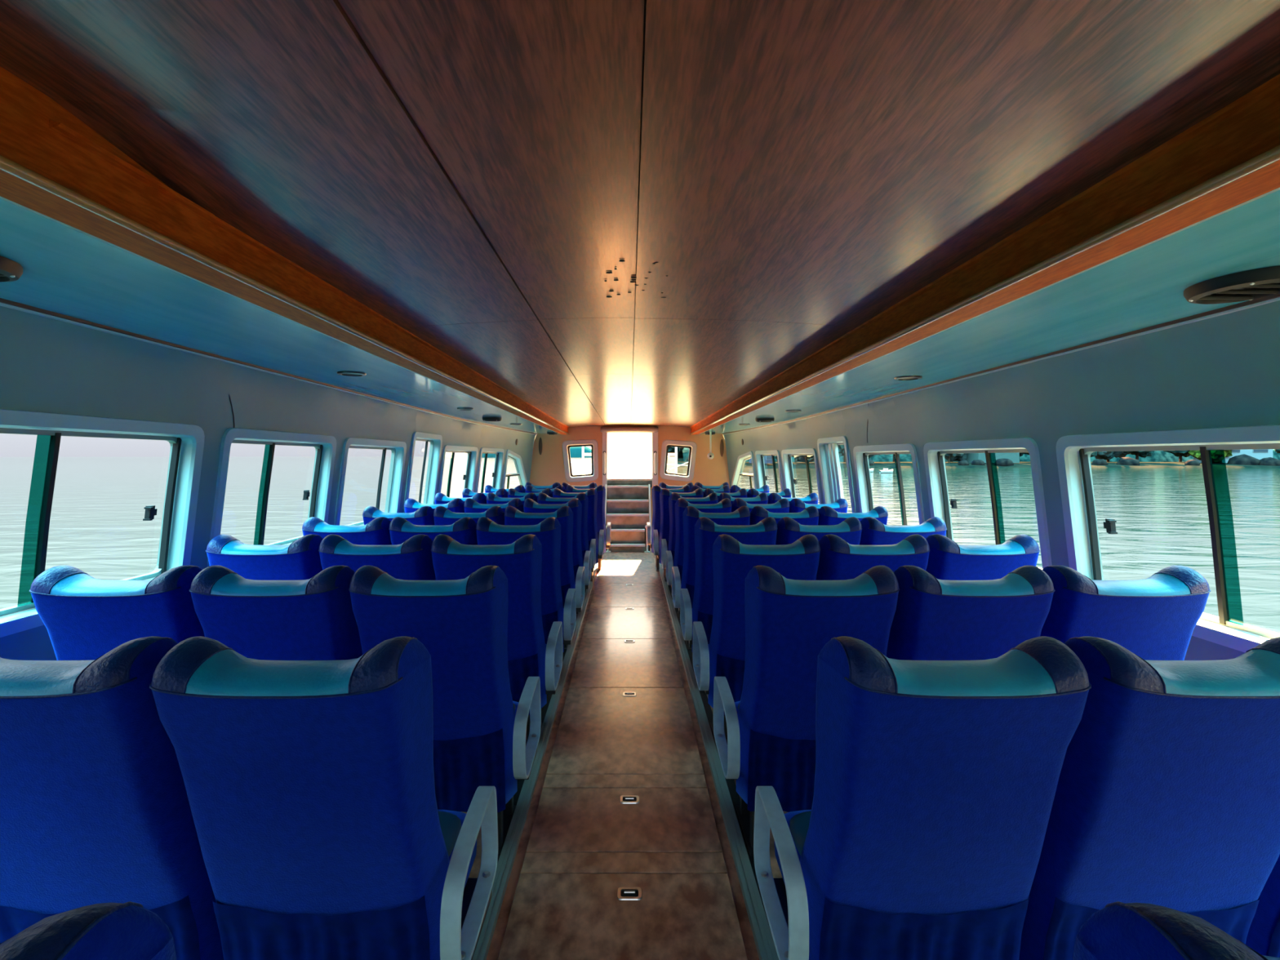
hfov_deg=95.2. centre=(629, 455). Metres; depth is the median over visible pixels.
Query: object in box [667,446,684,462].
tree
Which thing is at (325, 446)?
window
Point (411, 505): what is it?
passenger seat
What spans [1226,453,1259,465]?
boulder
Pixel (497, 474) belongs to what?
window
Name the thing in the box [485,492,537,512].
passenger seat
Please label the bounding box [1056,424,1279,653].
window
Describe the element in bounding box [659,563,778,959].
trim
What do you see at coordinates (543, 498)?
passenger seat
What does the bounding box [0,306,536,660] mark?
wall
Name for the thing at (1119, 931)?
passenger seat
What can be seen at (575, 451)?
hill
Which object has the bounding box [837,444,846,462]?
tree
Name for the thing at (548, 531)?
passenger seat
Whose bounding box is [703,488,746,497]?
passenger seat
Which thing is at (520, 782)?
trim
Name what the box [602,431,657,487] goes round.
door frame
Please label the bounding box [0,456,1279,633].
sea
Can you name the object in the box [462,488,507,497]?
passenger seat
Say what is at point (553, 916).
floor hatch
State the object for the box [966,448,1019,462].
building
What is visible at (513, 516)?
passenger seat
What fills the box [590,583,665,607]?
floor hatch
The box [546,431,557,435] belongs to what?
ceiling speaker
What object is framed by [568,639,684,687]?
floor hatch
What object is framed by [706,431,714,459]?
security camera
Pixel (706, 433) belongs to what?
ceiling speaker
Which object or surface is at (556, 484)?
passenger seat
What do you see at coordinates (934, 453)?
window
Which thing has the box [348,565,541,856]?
passenger seat
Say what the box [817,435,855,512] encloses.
window
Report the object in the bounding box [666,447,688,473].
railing
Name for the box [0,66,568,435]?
trim
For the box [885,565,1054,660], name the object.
passenger seat
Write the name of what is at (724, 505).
passenger seat
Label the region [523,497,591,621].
passenger seat
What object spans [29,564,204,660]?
passenger seat
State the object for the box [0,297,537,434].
trim
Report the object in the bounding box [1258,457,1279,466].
boulder
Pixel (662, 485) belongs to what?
passenger seat
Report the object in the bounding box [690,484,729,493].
passenger seat
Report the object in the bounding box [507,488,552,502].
passenger seat
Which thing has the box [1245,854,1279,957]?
passenger seat
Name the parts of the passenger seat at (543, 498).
headrest panel, backrest, armrest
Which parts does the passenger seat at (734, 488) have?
backrest, headrest panel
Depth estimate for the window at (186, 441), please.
2.16 m
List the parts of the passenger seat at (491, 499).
headrest panel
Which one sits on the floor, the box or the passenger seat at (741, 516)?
the passenger seat at (741, 516)
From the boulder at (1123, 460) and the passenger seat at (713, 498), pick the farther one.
the boulder at (1123, 460)
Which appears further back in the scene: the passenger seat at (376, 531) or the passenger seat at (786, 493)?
the passenger seat at (786, 493)
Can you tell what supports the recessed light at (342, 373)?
in the ceiling
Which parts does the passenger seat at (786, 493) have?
backrest, headrest panel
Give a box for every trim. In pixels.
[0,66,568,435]
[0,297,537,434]
[471,563,597,959]
[497,589,586,862]
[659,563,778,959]
[689,74,1279,435]
[722,293,1279,434]
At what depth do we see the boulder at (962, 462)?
92.04 m
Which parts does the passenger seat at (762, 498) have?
backrest, headrest panel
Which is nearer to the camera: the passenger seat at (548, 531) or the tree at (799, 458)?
the passenger seat at (548, 531)
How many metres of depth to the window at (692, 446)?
9.83 m
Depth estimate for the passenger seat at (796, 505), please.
4.88 m
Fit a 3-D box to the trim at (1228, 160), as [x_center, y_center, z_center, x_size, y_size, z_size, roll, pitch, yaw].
[1.098,-0.520,3.715,0.174,0.330,12.230,0,0,0]
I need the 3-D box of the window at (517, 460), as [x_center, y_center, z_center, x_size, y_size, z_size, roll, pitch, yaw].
[-1.800,0.251,9.188,0.165,0.698,1.186,0,0,8]
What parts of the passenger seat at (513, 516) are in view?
headrest panel, backrest, armrest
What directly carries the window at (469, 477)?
in the wall at (47, 365)
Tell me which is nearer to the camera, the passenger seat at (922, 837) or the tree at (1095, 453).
the passenger seat at (922, 837)
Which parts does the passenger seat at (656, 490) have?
armrest, leg, backrest, headrest panel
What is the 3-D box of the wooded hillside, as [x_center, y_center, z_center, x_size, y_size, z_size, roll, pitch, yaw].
[88.000,-4.441,129.000,156.000,13.834,42.000,0,0,0]
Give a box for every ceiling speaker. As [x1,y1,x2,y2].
[0,255,22,281]
[482,417,502,421]
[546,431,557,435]
[704,431,715,435]
[755,417,774,422]
[1183,266,1279,304]
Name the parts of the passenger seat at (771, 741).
armrest, backrest, headrest panel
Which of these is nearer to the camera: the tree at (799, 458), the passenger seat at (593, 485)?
the passenger seat at (593, 485)
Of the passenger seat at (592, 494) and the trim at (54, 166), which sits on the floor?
the passenger seat at (592, 494)
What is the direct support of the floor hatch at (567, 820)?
on the floor
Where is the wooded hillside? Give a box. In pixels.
[669,432,1279,462]
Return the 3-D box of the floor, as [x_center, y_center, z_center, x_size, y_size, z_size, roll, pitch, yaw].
[0.000,1.536,3.725,4.200,0.120,12.250,0,0,0]
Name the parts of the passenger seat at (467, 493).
headrest panel, backrest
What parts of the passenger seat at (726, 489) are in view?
backrest, headrest panel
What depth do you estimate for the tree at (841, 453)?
99.26 m
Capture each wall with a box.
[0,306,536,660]
[529,424,729,543]
[723,300,1279,660]
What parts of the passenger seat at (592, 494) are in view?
headrest panel, backrest, leg, armrest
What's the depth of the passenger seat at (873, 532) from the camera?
3.36 m
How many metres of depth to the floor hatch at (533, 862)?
2.11 m
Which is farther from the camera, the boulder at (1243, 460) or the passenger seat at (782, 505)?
the boulder at (1243, 460)
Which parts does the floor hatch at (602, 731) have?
pull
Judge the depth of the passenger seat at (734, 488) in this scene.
7.16 m
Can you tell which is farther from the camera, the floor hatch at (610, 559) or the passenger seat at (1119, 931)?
the floor hatch at (610, 559)
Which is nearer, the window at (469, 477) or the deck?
the window at (469, 477)
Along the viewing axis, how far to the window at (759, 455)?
8.28 m
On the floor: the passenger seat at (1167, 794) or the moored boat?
the passenger seat at (1167, 794)
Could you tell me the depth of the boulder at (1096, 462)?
93.26 m
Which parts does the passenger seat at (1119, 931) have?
backrest, headrest panel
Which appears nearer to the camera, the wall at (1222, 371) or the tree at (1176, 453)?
the wall at (1222, 371)
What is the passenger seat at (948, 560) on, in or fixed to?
on the floor
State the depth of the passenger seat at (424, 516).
4.12 m
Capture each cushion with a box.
[437,809,476,887]
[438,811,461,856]
[512,701,519,715]
[734,701,740,715]
[773,809,811,884]
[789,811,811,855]
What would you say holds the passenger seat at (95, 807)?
on the floor
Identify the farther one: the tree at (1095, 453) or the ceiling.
the tree at (1095, 453)
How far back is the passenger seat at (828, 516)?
4.12 m
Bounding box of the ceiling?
[0,0,1279,433]
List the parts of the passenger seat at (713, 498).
armrest, backrest, headrest panel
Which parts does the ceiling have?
panel, panel, panel, panel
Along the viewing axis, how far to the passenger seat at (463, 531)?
3.36 m
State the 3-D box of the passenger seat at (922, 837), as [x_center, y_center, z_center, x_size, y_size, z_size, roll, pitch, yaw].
[0.603,0.917,1.379,0.540,1.118,0.643,0,0,0]
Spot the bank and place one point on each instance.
(747, 464)
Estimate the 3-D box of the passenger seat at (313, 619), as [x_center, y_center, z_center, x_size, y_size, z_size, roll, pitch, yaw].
[-1.158,0.917,2.139,0.499,1.118,0.643,0,0,0]
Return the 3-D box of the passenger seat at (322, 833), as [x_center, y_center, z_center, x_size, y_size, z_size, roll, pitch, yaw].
[-0.630,0.917,1.379,0.555,1.118,0.643,0,0,0]
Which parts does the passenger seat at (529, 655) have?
headrest panel, backrest, leg, armrest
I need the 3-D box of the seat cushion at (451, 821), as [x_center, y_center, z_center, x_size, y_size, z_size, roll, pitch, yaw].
[-0.658,1.071,1.515,0.476,0.130,0.370,0,0,0]
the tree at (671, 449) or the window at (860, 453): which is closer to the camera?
the window at (860, 453)
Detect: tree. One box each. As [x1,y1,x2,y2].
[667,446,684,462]
[791,455,814,462]
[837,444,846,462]
[837,445,844,457]
[944,449,967,462]
[1019,452,1029,456]
[1090,451,1097,457]
[1094,446,1130,462]
[1124,445,1154,459]
[1163,444,1190,462]
[1187,444,1232,460]
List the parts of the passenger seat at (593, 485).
headrest panel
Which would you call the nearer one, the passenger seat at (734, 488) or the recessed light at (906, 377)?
the recessed light at (906, 377)
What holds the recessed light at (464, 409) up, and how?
in the ceiling
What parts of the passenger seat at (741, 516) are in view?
armrest, backrest, headrest panel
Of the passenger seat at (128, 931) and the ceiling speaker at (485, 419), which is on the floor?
the passenger seat at (128, 931)
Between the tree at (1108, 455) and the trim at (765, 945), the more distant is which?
the tree at (1108, 455)
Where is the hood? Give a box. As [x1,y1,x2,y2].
[600,426,657,432]
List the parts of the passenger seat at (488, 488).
headrest panel, backrest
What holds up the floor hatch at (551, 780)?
on the floor
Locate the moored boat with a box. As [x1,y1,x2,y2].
[879,468,893,473]
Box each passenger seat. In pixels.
[0,635,223,959]
[0,901,176,959]
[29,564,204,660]
[149,635,497,959]
[189,564,362,660]
[205,533,323,580]
[302,516,391,545]
[318,533,435,580]
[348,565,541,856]
[362,506,434,525]
[388,516,477,580]
[404,497,464,512]
[431,533,562,739]
[433,506,504,545]
[434,492,486,504]
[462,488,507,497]
[463,497,523,524]
[475,516,576,653]
[484,484,525,493]
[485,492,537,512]
[504,506,584,649]
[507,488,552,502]
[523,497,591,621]
[524,482,559,489]
[525,484,565,493]
[537,492,595,593]
[552,488,604,584]
[561,482,597,488]
[565,484,611,571]
[646,484,690,571]
[653,488,703,583]
[658,482,693,488]
[661,492,718,594]
[666,497,731,621]
[671,506,750,649]
[680,516,777,652]
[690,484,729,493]
[692,533,820,739]
[694,482,728,488]
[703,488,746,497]
[712,564,899,856]
[718,492,768,504]
[729,484,769,493]
[731,497,789,524]
[746,488,791,497]
[750,506,819,545]
[753,635,1091,959]
[767,492,818,504]
[776,516,862,580]
[788,497,848,512]
[816,533,930,580]
[817,506,888,525]
[859,516,946,545]
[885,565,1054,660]
[925,533,1039,580]
[1018,635,1279,959]
[1040,564,1210,660]
[1072,901,1279,959]
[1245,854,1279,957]
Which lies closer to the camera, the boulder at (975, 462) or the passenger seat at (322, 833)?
the passenger seat at (322, 833)
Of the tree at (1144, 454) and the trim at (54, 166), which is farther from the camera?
the tree at (1144, 454)
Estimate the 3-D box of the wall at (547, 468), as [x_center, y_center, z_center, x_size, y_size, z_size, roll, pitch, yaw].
[0.000,0.326,9.850,3.432,2.300,0.001,0,0,0]
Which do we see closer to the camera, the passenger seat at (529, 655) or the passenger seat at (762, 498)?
the passenger seat at (529, 655)
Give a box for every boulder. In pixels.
[868,458,874,465]
[957,460,969,465]
[971,459,985,465]
[995,458,1013,466]
[1091,458,1108,465]
[1115,457,1139,465]
[1184,459,1200,465]
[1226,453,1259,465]
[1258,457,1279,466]
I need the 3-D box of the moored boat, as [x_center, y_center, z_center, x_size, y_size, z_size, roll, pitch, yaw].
[27.255,1.578,62.000,1.375,0.496,0.588,0,0,0]
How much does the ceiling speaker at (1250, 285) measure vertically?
0.036 m
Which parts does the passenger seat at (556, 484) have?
headrest panel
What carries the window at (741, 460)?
in the wall at (1222, 371)
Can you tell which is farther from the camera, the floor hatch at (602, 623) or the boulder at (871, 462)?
the boulder at (871, 462)
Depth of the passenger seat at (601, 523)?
7.25 m
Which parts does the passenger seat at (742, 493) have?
backrest, headrest panel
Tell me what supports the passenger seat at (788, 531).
on the floor
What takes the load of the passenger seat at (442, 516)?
on the floor
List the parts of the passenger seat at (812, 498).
backrest, headrest panel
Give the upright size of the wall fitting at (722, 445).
0.300 m
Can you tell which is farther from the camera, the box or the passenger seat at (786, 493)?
the box
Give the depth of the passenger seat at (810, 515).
4.12 m
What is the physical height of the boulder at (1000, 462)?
1.924 m
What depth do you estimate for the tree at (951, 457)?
100.83 m
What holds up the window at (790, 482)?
in the wall at (1222, 371)
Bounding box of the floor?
[461,543,787,959]
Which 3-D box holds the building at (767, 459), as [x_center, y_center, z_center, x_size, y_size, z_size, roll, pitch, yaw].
[21.315,-1.277,94.450,3.002,4.905,5.500,0,0,0]
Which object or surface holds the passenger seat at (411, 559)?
on the floor
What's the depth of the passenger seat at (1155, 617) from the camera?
1.85 m
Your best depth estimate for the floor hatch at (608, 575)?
7.18 m
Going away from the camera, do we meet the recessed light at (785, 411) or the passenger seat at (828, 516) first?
the passenger seat at (828, 516)
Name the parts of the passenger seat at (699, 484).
headrest panel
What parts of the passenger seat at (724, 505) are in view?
armrest, backrest, headrest panel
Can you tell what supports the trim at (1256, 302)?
attached to the wall at (1222, 371)
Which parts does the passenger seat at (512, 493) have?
headrest panel, backrest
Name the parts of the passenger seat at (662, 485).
headrest panel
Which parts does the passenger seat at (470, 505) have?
headrest panel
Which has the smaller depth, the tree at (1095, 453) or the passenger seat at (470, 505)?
the passenger seat at (470, 505)
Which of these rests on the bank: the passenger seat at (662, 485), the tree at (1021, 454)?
the tree at (1021, 454)
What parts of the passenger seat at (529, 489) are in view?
headrest panel, backrest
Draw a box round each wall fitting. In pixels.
[538,437,542,454]
[720,439,724,457]
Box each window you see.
[0,408,204,637]
[207,427,336,566]
[333,437,406,525]
[403,431,442,512]
[438,444,478,497]
[475,447,504,493]
[502,449,527,488]
[562,439,598,482]
[659,440,697,481]
[730,451,756,488]
[755,449,783,493]
[781,448,822,504]
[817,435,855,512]
[853,443,924,525]
[923,437,1052,569]
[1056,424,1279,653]
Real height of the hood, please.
0.110 m
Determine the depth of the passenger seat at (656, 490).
7.26 m
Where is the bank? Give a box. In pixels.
[677,457,1279,467]
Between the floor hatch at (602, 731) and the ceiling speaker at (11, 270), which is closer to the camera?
the ceiling speaker at (11, 270)
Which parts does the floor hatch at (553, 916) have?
pull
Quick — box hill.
[481,446,591,457]
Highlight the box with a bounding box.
[666,457,675,473]
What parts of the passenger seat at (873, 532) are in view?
backrest, headrest panel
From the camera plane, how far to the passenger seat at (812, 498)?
5.64 m
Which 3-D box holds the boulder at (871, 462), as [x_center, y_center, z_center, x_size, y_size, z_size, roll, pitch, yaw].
[37.950,1.239,93.001,1.958,1.604,1.925,0,0,0]
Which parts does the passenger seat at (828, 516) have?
backrest, headrest panel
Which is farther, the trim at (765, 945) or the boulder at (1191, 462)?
the boulder at (1191, 462)
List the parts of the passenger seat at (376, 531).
headrest panel, backrest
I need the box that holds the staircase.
[604,484,651,552]
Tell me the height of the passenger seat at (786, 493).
1.118 m
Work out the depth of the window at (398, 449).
4.92 m
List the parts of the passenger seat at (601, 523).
headrest panel, backrest, leg, armrest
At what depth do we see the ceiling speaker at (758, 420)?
6.47 m
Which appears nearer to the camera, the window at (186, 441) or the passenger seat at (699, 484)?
the window at (186, 441)
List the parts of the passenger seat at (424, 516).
headrest panel, backrest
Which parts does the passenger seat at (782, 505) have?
headrest panel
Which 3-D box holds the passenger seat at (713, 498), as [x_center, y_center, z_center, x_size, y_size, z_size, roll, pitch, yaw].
[0.603,0.917,5.939,0.540,1.118,0.643,0,0,0]
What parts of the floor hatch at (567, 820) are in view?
pull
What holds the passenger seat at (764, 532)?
on the floor
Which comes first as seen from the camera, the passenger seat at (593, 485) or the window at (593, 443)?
the passenger seat at (593, 485)
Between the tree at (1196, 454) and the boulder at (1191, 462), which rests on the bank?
the tree at (1196, 454)
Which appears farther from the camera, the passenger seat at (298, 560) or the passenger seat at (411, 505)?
the passenger seat at (411, 505)
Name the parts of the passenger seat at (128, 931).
backrest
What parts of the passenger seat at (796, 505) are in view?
backrest, headrest panel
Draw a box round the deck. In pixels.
[607,475,652,478]
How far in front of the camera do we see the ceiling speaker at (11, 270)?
1.45 m
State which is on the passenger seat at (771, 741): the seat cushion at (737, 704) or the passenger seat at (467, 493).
the seat cushion at (737, 704)
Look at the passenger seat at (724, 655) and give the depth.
2.67 m
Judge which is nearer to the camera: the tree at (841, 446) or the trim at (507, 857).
the trim at (507, 857)
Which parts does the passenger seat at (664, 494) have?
armrest, leg, backrest, headrest panel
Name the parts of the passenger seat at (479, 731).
headrest panel, backrest, armrest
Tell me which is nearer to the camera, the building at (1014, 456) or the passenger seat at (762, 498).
the passenger seat at (762, 498)
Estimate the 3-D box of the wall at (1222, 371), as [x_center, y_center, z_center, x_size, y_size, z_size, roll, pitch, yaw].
[1.952,0.473,3.769,0.436,2.006,12.341,0,0,-2]
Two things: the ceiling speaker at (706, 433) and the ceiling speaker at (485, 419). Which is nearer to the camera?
the ceiling speaker at (485, 419)
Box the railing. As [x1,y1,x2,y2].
[570,446,591,474]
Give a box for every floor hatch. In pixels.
[497,873,747,959]
[520,852,727,873]
[526,787,722,852]
[542,774,706,787]
[546,687,704,774]
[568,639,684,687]
[582,607,672,639]
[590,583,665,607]
[595,566,659,583]
[601,552,655,566]
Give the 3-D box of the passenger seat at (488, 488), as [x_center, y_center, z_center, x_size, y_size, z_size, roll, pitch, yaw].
[-1.548,0.917,7.459,0.499,1.118,0.643,0,0,0]
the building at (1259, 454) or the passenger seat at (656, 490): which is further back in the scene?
the building at (1259, 454)
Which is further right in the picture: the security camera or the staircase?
the security camera
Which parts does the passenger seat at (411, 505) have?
headrest panel, backrest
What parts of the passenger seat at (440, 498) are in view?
headrest panel, backrest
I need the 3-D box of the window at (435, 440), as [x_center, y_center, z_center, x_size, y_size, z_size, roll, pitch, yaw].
[-2.063,0.187,5.760,0.189,0.825,0.820,0,0,0]
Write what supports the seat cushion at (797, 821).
on the passenger seat at (922, 837)
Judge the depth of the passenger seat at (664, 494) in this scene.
6.49 m
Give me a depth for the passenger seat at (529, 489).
7.16 m
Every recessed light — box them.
[337,371,366,376]
[457,408,473,410]
[785,410,801,412]
[893,375,922,380]
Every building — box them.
[749,455,772,463]
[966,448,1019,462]
[1193,443,1272,462]
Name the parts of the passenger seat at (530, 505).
headrest panel, backrest, armrest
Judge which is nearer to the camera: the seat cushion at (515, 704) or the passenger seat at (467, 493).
the seat cushion at (515, 704)
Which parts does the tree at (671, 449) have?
crown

